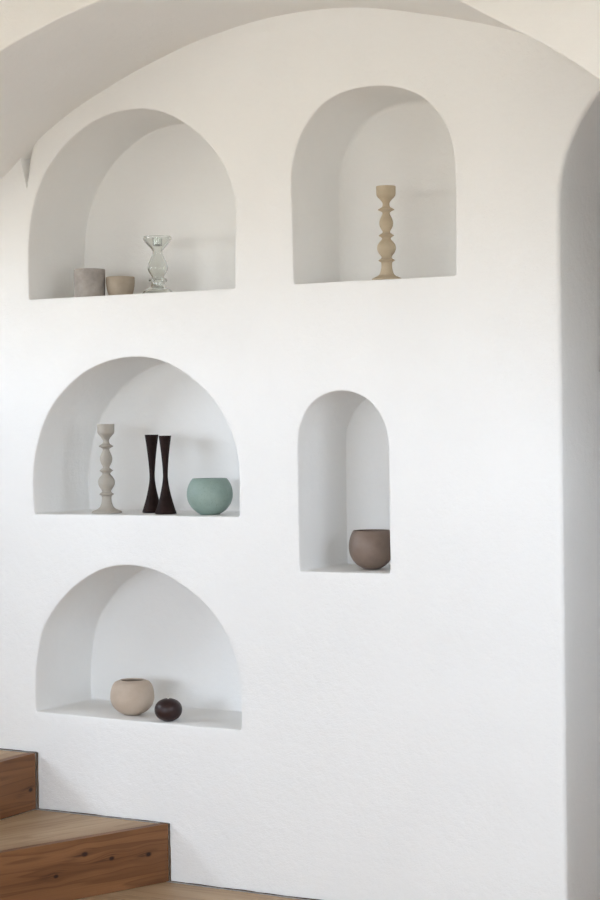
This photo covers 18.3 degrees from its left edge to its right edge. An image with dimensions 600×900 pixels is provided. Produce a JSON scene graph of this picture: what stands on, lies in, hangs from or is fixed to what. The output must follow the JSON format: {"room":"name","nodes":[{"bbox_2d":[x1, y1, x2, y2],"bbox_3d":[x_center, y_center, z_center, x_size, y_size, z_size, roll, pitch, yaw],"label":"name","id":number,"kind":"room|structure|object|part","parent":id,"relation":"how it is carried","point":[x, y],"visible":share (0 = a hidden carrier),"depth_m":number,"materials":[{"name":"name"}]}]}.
{"room":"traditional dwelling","nodes":[
{"label":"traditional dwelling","id":0,"kind":"room"},
{"bbox_2d":[76,882,300,899],"bbox_3d":[-0.997,1.301,3.071,5.300,0.030,9.468,0,1,29],"label":"floor","id":1,"kind":"structure","parent":0,"point":[165,890],"depth_m":5.24,"materials":[{"name":"brown wood"}]},
{"bbox_2d":[0,750,168,899],"bbox_3d":[-1.212,1.092,5.199,1.262,0.337,1.165,0,1,29],"label":"staircase","id":2,"kind":"structure","parent":1,"relation":"on","point":[45,855],"depth_m":5.28,"materials":[{"name":"brown wood"}]},
{"bbox_2d":[0,8,599,899],"bbox_3d":[0.713,-0.199,6.132,5.304,3.250,2.418,0,1,29],"label":"wall","id":3,"kind":"structure","parent":0,"point":[424,724],"depth_m":5.20,"materials":[{"name":"paint"}]},
{"bbox_2d":[0,748,36,752],"bbox_3d":[-1.133,0.914,5.816,0.777,0.002,0.010,0,1,29],"label":"trim","id":4,"kind":"structure","parent":3,"relation":"attached to","point":[0,748],"depth_m":5.66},
{"bbox_2d":[36,752,38,808],"bbox_3d":[-0.791,0.998,5.626,0.003,0.170,0.010,0,1,29],"label":"trim","id":5,"kind":"structure","parent":3,"relation":"attached to","point":[37,752],"depth_m":5.62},
{"bbox_2d":[74,268,104,296],"bbox_3d":[-0.637,-0.501,5.637,0.095,0.090,0.095,0,1,29],"label":"cup","id":6,"kind":"object","parent":3,"relation":"on","point":[88,282],"visible":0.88,"depth_m":5.59,"materials":[{"name":"grey ceramic"}]},
{"bbox_2d":[38,808,168,823],"bbox_3d":[-0.584,1.081,5.511,0.472,0.002,0.010,0,1,29],"label":"trim","id":7,"kind":"structure","parent":3,"relation":"attached to","point":[38,808],"depth_m":5.51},
{"bbox_2d":[92,424,121,513],"bbox_3d":[-0.581,0.055,5.588,0.091,0.266,0.091,0,1,29],"label":"candlestick","id":8,"kind":"object","parent":3,"relation":"on","point":[106,482],"visible":1,"depth_m":5.57,"materials":[{"name":"beige ceramic"}]},
{"bbox_2d":[97,424,113,439],"bbox_3d":[-0.582,-0.053,5.586,0.052,0.049,0.052,0,1,29],"label":"candle cup","id":9,"kind":"object","parent":8,"relation":"on","point":[105,431],"depth_m":5.57,"materials":[{"name":"beige ceramic"}]},
{"bbox_3d":[-0.581,0.054,5.588,0.051,0.166,0.051,0,1,29],"label":"stem","id":10,"kind":"part","parent":8,"relation":"part of","materials":[{"name":"beige ceramic"}]},
{"bbox_2d":[106,276,134,294],"bbox_3d":[-0.543,-0.490,5.630,0.087,0.065,0.087,0,1,29],"label":"bowl","id":11,"kind":"object","parent":3,"relation":"on","point":[116,285],"visible":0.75,"depth_m":5.59,"materials":[{"name":"beige ceramic"}]},
{"bbox_2d":[110,678,153,714],"bbox_3d":[-0.500,0.737,5.559,0.131,0.103,0.131,0,1,29],"label":"vase","id":12,"kind":"object","parent":3,"relation":"on","point":[128,696],"visible":1,"depth_m":5.51,"materials":[{"name":"beige ceramic"}]},
{"bbox_2d":[142,435,158,512],"bbox_3d":[-0.444,0.071,5.585,0.062,0.233,0.062,0,1,29],"label":"candlestick","id":13,"kind":"object","parent":3,"relation":"on","point":[152,499],"visible":0.95,"depth_m":5.57,"materials":[{"name":"brown wood"}]},
{"bbox_2d":[143,235,172,292],"bbox_3d":[-0.422,-0.545,5.527,0.101,0.176,0.101,0,1,29],"label":"glass candlestick","id":14,"kind":"object","parent":3,"relation":"on","point":[157,265],"visible":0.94,"depth_m":5.50,"materials":[{"name":"clear glass"}]},
{"bbox_2d":[143,235,171,250],"bbox_3d":[-0.423,-0.611,5.526,0.085,0.044,0.085,0,1,29],"label":"candle cup","id":15,"kind":"object","parent":14,"relation":"on","point":[155,242],"depth_m":5.50,"materials":[{"name":"clear glass"}]},
{"bbox_3d":[-0.422,-0.549,5.527,0.060,0.079,0.060,0,1,29],"label":"stem","id":16,"kind":"part","parent":14,"relation":"part of","materials":[{"name":"clear glass"}]},
{"bbox_2d":[155,436,176,513],"bbox_3d":[-0.396,0.073,5.484,0.064,0.230,0.064,0,1,29],"label":"candlestick","id":17,"kind":"object","parent":3,"relation":"on","point":[165,505],"visible":1,"depth_m":5.47,"materials":[{"name":"brown wood"}]},
{"bbox_2d":[154,696,181,721],"bbox_3d":[-0.384,0.755,5.439,0.081,0.071,0.081,0,1,29],"label":"candle","id":18,"kind":"object","parent":3,"relation":"on","point":[167,709],"visible":1,"depth_m":5.41,"materials":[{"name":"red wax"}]},
{"bbox_2d":[169,824,170,880],"bbox_3d":[-0.375,1.165,5.395,0.003,0.168,0.010,0,1,29],"label":"trim","id":19,"kind":"structure","parent":3,"relation":"attached to","point":[169,824],"depth_m":5.39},
{"bbox_2d":[187,478,232,514],"bbox_3d":[-0.262,0.135,5.416,0.134,0.105,0.134,0,1,29],"label":"vase","id":20,"kind":"object","parent":3,"relation":"on","point":[206,496],"visible":1,"depth_m":5.37,"materials":[{"name":"green ceramic"}]},
{"bbox_2d":[170,881,319,899],"bbox_3d":[0.151,1.245,5.101,1.207,0.003,0.010,0,1,29],"label":"trim","id":21,"kind":"structure","parent":3,"relation":"attached to","point":[170,881],"depth_m":5.27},
{"bbox_2d":[349,529,390,568],"bbox_3d":[0.200,0.277,5.193,0.128,0.107,0.128,0,1,29],"label":"vase","id":22,"kind":"object","parent":3,"relation":"on","point":[368,548],"visible":0.93,"depth_m":5.14,"materials":[{"name":"brown ceramic"}]},
{"bbox_2d":[372,185,401,279],"bbox_3d":[0.235,-0.591,5.082,0.082,0.256,0.082,0,1,29],"label":"candlestick","id":23,"kind":"object","parent":3,"relation":"on","point":[386,247],"visible":1,"depth_m":5.07,"materials":[{"name":"beige paint"}]},
{"bbox_2d":[376,185,395,202],"bbox_3d":[0.234,-0.696,5.080,0.054,0.047,0.054,0,1,29],"label":"candle cup","id":24,"kind":"object","parent":23,"relation":"on","point":[385,193],"depth_m":5.06,"materials":[{"name":"beige paint"}]},
{"bbox_3d":[0.235,-0.592,5.082,0.052,0.159,0.052,0,1,29],"label":"stem","id":25,"kind":"part","parent":23,"relation":"part of","materials":[{"name":"beige paint"}]},
{"bbox_2d":[0,0,599,178],"bbox_3d":[0.017,-0.597,4.891,5.300,2.405,0.677,0,1,29],"label":"ceiling","id":26,"kind":"structure","parent":0,"point":[56,56],"depth_m":5.03,"materials":[{"name":"paint"}]}
]}

